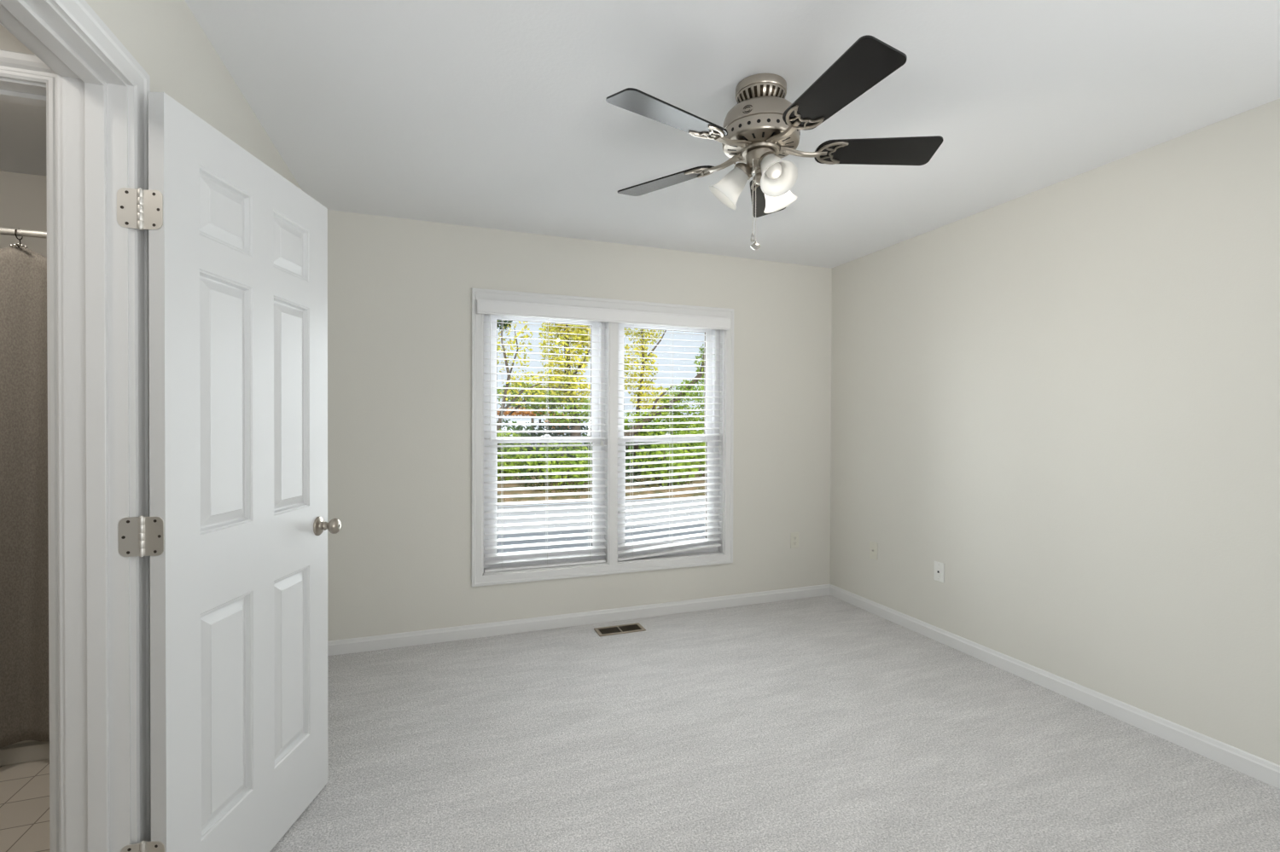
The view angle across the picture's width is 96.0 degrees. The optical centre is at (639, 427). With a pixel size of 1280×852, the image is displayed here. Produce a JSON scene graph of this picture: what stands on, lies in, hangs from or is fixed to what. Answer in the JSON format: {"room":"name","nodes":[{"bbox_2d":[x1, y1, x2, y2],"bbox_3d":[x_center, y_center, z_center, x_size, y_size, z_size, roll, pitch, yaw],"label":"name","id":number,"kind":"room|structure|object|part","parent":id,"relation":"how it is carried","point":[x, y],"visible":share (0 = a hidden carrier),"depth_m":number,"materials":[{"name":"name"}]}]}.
{"room":"empty bedroom","nodes":[
{"label":"empty bedroom","id":0,"kind":"room"},
{"bbox_2d":[0,23,34,54],"bbox_3d":[-2.246,0.074,1.067,1.985,2.490,0.116,0,0,-19],"label":"wall","id":1,"kind":"structure","parent":0,"point":[8,41],"depth_m":1.28,"materials":[{"name":"white paint"}]},
{"bbox_2d":[85,0,302,190],"bbox_3d":[-0.994,0.082,0.643,0.116,2.490,5.290,0,0,-19],"label":"wall","id":2,"kind":"structure","parent":0,"point":[165,37],"depth_m":1.59,"materials":[{"name":"white paint"}]},
{"bbox_2d":[0,0,151,851],"bbox_3d":[-1.498,0.222,0.868,0.960,2.102,0.974,0,0,-19],"label":"door frame","id":3,"kind":"structure","parent":2,"relation":"attached to","point":[102,90],"depth_m":1.28,"materials":[{"name":"white paint"}]},
{"bbox_2d":[116,92,341,851],"bbox_3d":[-1.107,0.247,1.665,0.176,2.020,0.738,0,0,-1],"label":"door","id":4,"kind":"structure","parent":2,"relation":"in","point":[234,535],"depth_m":1.54,"materials":[{"name":"white paint"}]},
{"bbox_3d":[-1.061,0.338,1.963,0.070,0.065,0.065,0,0,-1],"label":"knob","id":5,"kind":"part","parent":4,"relation":"part of","materials":[{"name":"silver metal"}]},
{"bbox_2d":[0,170,831,641],"bbox_3d":[-1.076,0.059,3.454,5.570,2.490,0.152,0,0,-20],"label":"wall","id":6,"kind":"structure","parent":0,"point":[399,290],"depth_m":3.40,"materials":[{"name":"white paint"}]},
{"bbox_2d":[327,584,830,656],"bbox_3d":[-0.164,1.216,3.725,3.389,0.078,0.013,0,0,-20],"label":"baseboard","id":7,"kind":"structure","parent":6,"relation":"attached to","point":[443,635],"depth_m":3.60,"materials":[{"name":"white paint"}]},
{"bbox_2d":[471,288,733,587],"bbox_3d":[-0.197,0.064,3.771,1.752,1.767,0.155,0,0,-20],"label":"window","id":8,"kind":"structure","parent":6,"relation":"in","point":[486,317],"depth_m":3.70,"materials":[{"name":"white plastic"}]},
{"bbox_3d":[-0.596,0.455,3.653,0.707,0.782,0.028,0,0,-20],"label":"sash","id":9,"kind":"part","parent":8,"relation":"part of","materials":[{"name":"white plastic"}]},
{"bbox_3d":[-0.605,-0.310,3.678,0.707,0.820,0.029,0,0,-20],"label":"sash","id":10,"kind":"part","parent":8,"relation":"part of","materials":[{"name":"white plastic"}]},
{"bbox_2d":[483,314,606,572],"bbox_3d":[-0.577,0.063,3.593,0.764,1.622,0.072,0,0,-20],"label":"window blind","id":11,"kind":"object","parent":8,"relation":"attached to","point":[510,554],"visible":0.91,"depth_m":3.58,"materials":[{"name":"white plastic"}]},
{"bbox_3d":[-0.837,0.082,3.506,0.006,1.569,0.057,0,0,-20],"label":"ladder cord","id":12,"kind":"part","parent":11,"relation":"part of","materials":[{"name":"white fabric"}]},
{"bbox_3d":[-0.583,0.866,3.607,0.758,0.016,0.052,0,0,-20],"label":"rail","id":13,"kind":"part","parent":11,"relation":"part of","materials":[{"name":"white plastic"}]},
{"bbox_3d":[-0.579,0.082,3.601,0.006,1.569,0.057,0,0,-20],"label":"ladder cord","id":14,"kind":"part","parent":11,"relation":"part of","materials":[{"name":"white fabric"}]},
{"bbox_3d":[-0.321,0.082,3.696,0.006,1.569,0.057,0,0,-20],"label":"ladder cord","id":15,"kind":"part","parent":11,"relation":"part of","materials":[{"name":"white fabric"}]},
{"bbox_3d":[-0.246,-0.293,3.681,0.015,0.825,0.015,0,1,-35],"label":"lift cord","id":16,"kind":"part","parent":11,"relation":"part of","materials":[{"name":"white fabric"}]},
{"bbox_2d":[477,298,730,331],"bbox_3d":[-0.173,-0.707,3.673,1.671,0.083,0.040,0,0,-20],"label":"blind valance","id":17,"kind":"object","parent":8,"relation":"attached to","point":[484,306],"visible":1,"depth_m":3.62,"materials":[{"name":"white wood"}]},
{"bbox_2d":[617,323,719,557],"bbox_3d":[0.179,0.064,3.953,0.779,1.625,0.073,0,0,-20],"label":"window","id":18,"kind":"structure","parent":8,"relation":"attached to","point":[621,327],"depth_m":4.00,"materials":[{"name":"white plastic"}]},
{"bbox_3d":[0.175,-0.310,3.965,0.707,0.820,0.029,0,0,-20],"label":"sash","id":19,"kind":"part","parent":18,"relation":"part of","materials":[{"name":"white plastic"}]},
{"bbox_3d":[0.184,0.455,3.941,0.707,0.782,0.028,0,0,-20],"label":"sash","id":20,"kind":"part","parent":18,"relation":"part of","materials":[{"name":"white plastic"}]},
{"bbox_2d":[617,323,722,561],"bbox_3d":[0.209,0.063,3.883,0.764,1.622,0.072,0,0,-20],"label":"window blind","id":21,"kind":"object","parent":8,"relation":"attached to","point":[712,545],"visible":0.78,"depth_m":3.88,"materials":[{"name":"white plastic"}]},
{"bbox_3d":[-0.052,0.079,3.795,0.006,1.563,0.057,0,0,-20],"label":"ladder cord","id":22,"kind":"part","parent":21,"relation":"part of","materials":[{"name":"white fabric"}]},
{"bbox_3d":[0.204,0.845,3.896,0.758,0.016,0.052,-4,2,-20],"label":"rail","id":23,"kind":"part","parent":21,"relation":"part of","materials":[{"name":"white plastic"}]},
{"bbox_3d":[0.214,0.071,3.893,0.006,1.547,0.057,0,0,-20],"label":"ladder cord","id":24,"kind":"part","parent":21,"relation":"part of","materials":[{"name":"white fabric"}]},
{"bbox_3d":[0.467,0.063,3.986,0.006,1.531,0.057,0,0,-20],"label":"ladder cord","id":25,"kind":"part","parent":21,"relation":"part of","materials":[{"name":"white fabric"}]},
{"bbox_3d":[0.552,-0.268,3.976,0.015,0.875,0.015,0,1,-35],"label":"lift cord","id":26,"kind":"part","parent":21,"relation":"part of","materials":[{"name":"white fabric"}]},
{"bbox_2d":[790,532,798,548],"bbox_3d":[1.129,0.828,4.201,0.070,0.114,0.008,0,0,-20],"label":"electrical outlet","id":27,"kind":"object","parent":6,"relation":"attached to","point":[794,537],"visible":1,"depth_m":4.20,"materials":[{"name":"white plastic"}]},
{"bbox_2d":[0,0,1279,267],"bbox_3d":[-0.206,-1.223,0.951,5.670,0.120,5.428,0,0,-20],"label":"ceiling","id":28,"kind":"structure","parent":0,"point":[496,114],"depth_m":2.05,"materials":[{"name":"white paint"}]},
{"bbox_2d":[605,34,943,250],"bbox_3d":[0.419,-0.883,1.952,1.161,0.571,1.129,0,0,-20],"label":"ceiling fan","id":29,"kind":"object","parent":28,"relation":"hanging from","point":[764,127],"visible":1,"depth_m":1.89,"materials":[{"name":"silver metal"}]},
{"bbox_3d":[0.106,-0.948,2.222,0.410,0.006,0.144,1,13,38],"label":"blade","id":30,"kind":"part","parent":29,"relation":"part of","materials":[{"name":"black"}]},
{"bbox_3d":[0.099,-0.945,1.753,0.410,0.006,0.144,0,13,-36],"label":"blade","id":31,"kind":"part","parent":29,"relation":"part of","materials":[{"name":"black"}]},
{"bbox_3d":[0.308,-0.944,2.065,0.138,0.025,0.040,1,1,38],"label":"blade arm","id":32,"kind":"part","parent":29,"relation":"part of","materials":[{"name":"silver metal"}]},
{"bbox_3d":[0.305,-0.835,2.018,0.137,0.146,0.127,0,0,-20],"label":"lamp shade","id":33,"kind":"part","parent":29,"relation":"part of","materials":[{"name":"white glass"}]},
{"bbox_3d":[0.306,-0.943,1.903,0.138,0.025,0.040,0,1,-36],"label":"blade arm","id":34,"kind":"part","parent":29,"relation":"part of","materials":[{"name":"silver metal"}]},
{"bbox_3d":[0.356,-0.887,1.995,0.073,0.060,0.072,0,1,-35],"label":"light arm","id":35,"kind":"part","parent":29,"relation":"part of","materials":[{"name":"silver metal"}]},
{"bbox_3d":[0.384,-0.782,1.951,0.006,0.257,0.010,1,1,43],"label":"pull chain","id":36,"kind":"part","parent":29,"relation":"part of","materials":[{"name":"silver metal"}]},
{"bbox_3d":[0.392,-0.753,1.947,0.006,0.255,0.010,0,1,31],"label":"pull chain","id":37,"kind":"part","parent":29,"relation":"part of","materials":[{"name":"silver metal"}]},
{"bbox_3d":[0.521,-0.948,2.359,0.144,0.006,0.410,-12,-3,16],"label":"blade","id":38,"kind":"part","parent":29,"relation":"part of","materials":[{"name":"black wood"}]},
{"bbox_3d":[0.434,-0.887,1.926,0.073,0.060,0.072,0,1,24],"label":"light arm","id":39,"kind":"part","parent":29,"relation":"part of","materials":[{"name":"silver metal"}]},
{"bbox_3d":[0.435,-0.858,1.902,0.053,0.084,0.078,0,0,-20],"label":"bulb","id":40,"kind":"part","parent":29,"relation":"part of","materials":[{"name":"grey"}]},
{"bbox_3d":[0.440,-0.834,1.879,0.124,0.146,0.143,0,0,-20],"label":"lamp shade","id":41,"kind":"part","parent":29,"relation":"part of","materials":[{"name":"white glass"}]},
{"bbox_3d":[0.489,-0.835,2.069,0.140,0.146,0.120,0,0,-20],"label":"lamp shade","id":42,"kind":"part","parent":29,"relation":"part of","materials":[{"name":"white glass"}]},
{"bbox_3d":[0.460,-0.942,1.855,0.040,0.025,0.138,0,0,-19],"label":"blade arm","id":43,"kind":"part","parent":29,"relation":"part of","materials":[{"name":"silver metal"}]},
{"bbox_3d":[0.550,-0.943,1.980,0.138,0.025,0.040,0,0,1],"label":"blade arm","id":44,"kind":"part","parent":29,"relation":"part of","materials":[{"name":"silver metal"}]},
{"bbox_3d":[0.545,-0.942,1.614,0.144,0.006,0.410,13,-4,-19],"label":"blade","id":45,"kind":"part","parent":29,"relation":"part of","materials":[{"name":"black wood"}]},
{"bbox_3d":[0.806,-0.944,1.974,0.410,0.006,0.144,0,-12,1],"label":"blade","id":46,"kind":"part","parent":29,"relation":"part of","materials":[{"name":"black wood"}]},
{"bbox_2d":[0,595,1279,851],"bbox_3d":[-0.112,1.337,1.009,5.450,0.120,5.428,0,0,-20],"label":"floor","id":47,"kind":"structure","parent":0,"point":[824,724],"depth_m":2.21,"materials":[{"name":"grey carpet"}]},
{"bbox_2d":[0,740,49,766],"bbox_3d":[-2.635,1.057,2.421,1.670,0.399,0.718,0,0,-20],"label":"bathtub","id":48,"kind":"object","parent":47,"relation":"on","point":[26,751],"visible":0.02,"depth_m":2.16,"materials":[{"name":"grey ceramic"}]},
{"bbox_2d":[593,622,645,636],"bbox_3d":[-0.124,1.252,3.560,0.296,0.006,0.132,0,0,-20],"label":"floor vent","id":49,"kind":"object","parent":47,"relation":"in","point":[637,627],"visible":1,"depth_m":3.56,"materials":[{"name":"beige metal"}]},
{"bbox_2d":[830,98,1279,765],"bbox_3d":[2.384,0.083,1.917,0.140,2.490,5.148,0,0,-20],"label":"wall","id":50,"kind":"structure","parent":0,"point":[1062,398],"depth_m":2.62,"materials":[{"name":"white paint"}]},
{"bbox_2d":[869,541,877,559],"bbox_3d":[1.573,0.835,3.890,0.016,0.114,0.070,0,0,-20],"label":"plate","id":51,"kind":"object","parent":50,"relation":"attached to","point":[873,546],"visible":1,"depth_m":3.89,"materials":[{"name":"white plastic"}]},
{"bbox_2d":[934,561,944,582],"bbox_3d":[1.760,0.854,3.392,0.009,0.114,0.070,0,0,-20],"label":"plate","id":52,"kind":"object","parent":50,"relation":"attached to","point":[939,567],"visible":1,"depth_m":3.38,"materials":[{"name":"white plastic"}]},
{"bbox_2d":[829,584,1279,789],"bbox_3d":[2.310,1.239,1.894,0.013,0.078,5.135,0,0,-20],"label":"baseboard","id":53,"kind":"structure","parent":50,"relation":"attached to","point":[1259,769],"depth_m":2.60,"materials":[{"name":"white paint"}]},
{"bbox_3d":[-2.720,0.081,0.036,0.120,2.490,5.148,0,0,-20],"label":"wall","id":54,"kind":"structure","parent":0,"visible":0},
{"bbox_2d":[0,227,46,238],"bbox_3d":[-2.476,-0.707,2.014,1.704,0.056,0.056,0,0,-20],"label":"curtain rod","id":55,"kind":"object","parent":54,"relation":"attached to","point":[7,231],"visible":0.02,"depth_m":2.09,"materials":[{"name":"white metal"}]},
{"bbox_2d":[9,228,28,248],"bbox_3d":[-2.258,-0.687,2.092,0.041,0.070,0.036,0,0,19],"label":"curtain ring","id":56,"kind":"object","parent":55,"relation":"hanging from","point":[20,244],"visible":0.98,"depth_m":2.09,"materials":[{"name":"silver metal"}]},
{"bbox_2d":[0,246,49,749],"bbox_3d":[-2.484,0.264,2.027,1.621,1.842,0.073,0,0,-20],"label":"shower curtain","id":57,"kind":"object","parent":55,"relation":"hanging from","point":[24,511],"visible":0.14,"depth_m":2.12,"materials":[{"name":"beige fabric"}]},
{"label":"outside","id":58,"kind":"structure","parent":0,"visible":0},
{"bbox_2d":[497,498,705,553],"bbox_3d":[6.490,1.965,11.304,100.000,0.300,9.312,0,0,-20],"label":"driveway","id":59,"kind":"structure","parent":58,"point":[627,508],"depth_m":10.67,"materials":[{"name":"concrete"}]},
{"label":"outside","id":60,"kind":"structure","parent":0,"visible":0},
{"bbox_2d":[497,452,704,506],"bbox_3d":[-3.734,2.225,39.039,100.000,1.876,50.000,0,0,-20],"label":"ground","id":61,"kind":"structure","parent":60,"point":[695,482],"depth_m":14.17,"materials":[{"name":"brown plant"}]},
{"bbox_2d":[498,418,529,471],"bbox_3d":[-6.207,0.829,20.966,4.308,2.293,2.114,0,0,-20],"label":"bushy tree","id":62,"kind":"object","parent":61,"relation":"on","point":[503,421],"visible":0.02,"depth_m":21.19,"materials":[{"name":"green plant"}]},
{"bbox_2d":[497,429,535,484],"bbox_3d":[-3.763,0.877,15.464,1.984,1.661,1.368,0,0,-20],"label":"shrub","id":63,"kind":"object","parent":61,"relation":"on","point":[510,449],"visible":0.34,"depth_m":15.34,"materials":[{"name":"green plant"}]},
{"bbox_2d":[497,320,547,471],"bbox_3d":[-3.527,-1.110,16.698,1.806,5.705,0.848,0,0,-20],"label":"slender tree","id":64,"kind":"object","parent":61,"relation":"on","point":[505,325],"visible":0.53,"depth_m":16.58,"materials":[{"name":"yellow plant"}]},
{"bbox_2d":[500,420,553,465],"bbox_3d":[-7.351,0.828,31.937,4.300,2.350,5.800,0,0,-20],"label":"neighbouring house","id":65,"kind":"structure","parent":61,"relation":"on","point":[509,421],"depth_m":31.37,"materials":[{"name":"grey"}]},
{"bbox_2d":[497,407,570,456],"bbox_3d":[-4.989,0.527,26.937,3.585,3.048,1.097,0,0,-20],"label":"autumn tree","id":66,"kind":"object","parent":61,"relation":"on","point":[505,413],"visible":0.38,"depth_m":26.72,"materials":[{"name":"brown plant"}]},
{"bbox_2d":[497,322,590,449],"bbox_3d":[-2.839,-1.730,18.990,4.033,6.904,1.560,0,1,-27],"label":"tree","id":67,"kind":"object","parent":61,"relation":"on","point":[575,337],"visible":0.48,"depth_m":18.93,"materials":[{"name":"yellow plant"}]},
{"bbox_2d":[504,418,590,471],"bbox_3d":[-4.121,0.789,24.292,4.281,2.241,2.065,0,0,-20],"label":"bushy tree","id":68,"kind":"object","parent":61,"relation":"on","point":[548,427],"visible":0.16,"depth_m":24.00,"materials":[{"name":"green plant"}]},
{"bbox_2d":[517,442,591,493],"bbox_3d":[-1.956,1.008,14.300,2.068,1.523,1.375,0,0,-20],"label":"shrub","id":69,"kind":"object","parent":61,"relation":"on","point":[546,449],"visible":0.58,"depth_m":14.11,"materials":[{"name":"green plant"}]},
{"bbox_2d":[560,433,631,478],"bbox_3d":[-1.222,0.908,16.373,2.080,1.618,1.347,0,0,-20],"label":"shrub","id":70,"kind":"object","parent":61,"relation":"on","point":[590,450],"visible":0.05,"depth_m":16.25,"materials":[{"name":"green plant"}]},
{"bbox_2d":[589,418,677,470],"bbox_3d":[-0.435,0.771,23.084,4.299,2.211,2.053,0,0,-20],"label":"bushy tree","id":71,"kind":"object","parent":61,"relation":"on","point":[627,447],"visible":0.06,"depth_m":22.79,"materials":[{"name":"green plant"}]},
{"bbox_2d":[624,328,674,476],"bbox_3d":[0.277,-1.481,20.562,2.273,6.409,1.068,0,0,-20],"label":"tree","id":72,"kind":"object","parent":61,"relation":"on","point":[642,354],"visible":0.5,"depth_m":20.38,"materials":[{"name":"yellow plant"}]},
{"bbox_2d":[625,442,698,488],"bbox_3d":[0.560,1.063,15.225,2.011,1.425,1.427,0,0,-20],"label":"shrub","id":73,"kind":"object","parent":61,"relation":"on","point":[659,452],"visible":0.69,"depth_m":15.07,"materials":[{"name":"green plant"}]},
{"bbox_2d":[623,343,703,436],"bbox_3d":[0.750,-0.735,18.595,4.534,5.072,1.099,0,0,-20],"label":"leaning tree","id":74,"kind":"object","parent":61,"relation":"on","point":[699,375],"visible":0.63,"depth_m":18.63,"materials":[{"name":"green plant"}]},
{"bbox_2d":[631,419,704,461],"bbox_3d":[1.538,0.792,26.402,4.251,2.286,2.129,0,0,-20],"label":"bushy tree","id":75,"kind":"object","parent":61,"relation":"on","point":[700,426],"visible":0.06,"depth_m":26.16,"materials":[{"name":"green plant"}]},
{"bbox_2d":[656,430,704,478],"bbox_3d":[1.407,0.887,17.332,2.061,1.673,1.370,0,0,-20],"label":"shrub","id":76,"kind":"object","parent":61,"relation":"on","point":[694,445],"visible":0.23,"depth_m":17.14,"materials":[{"name":"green plant"}]}
]}

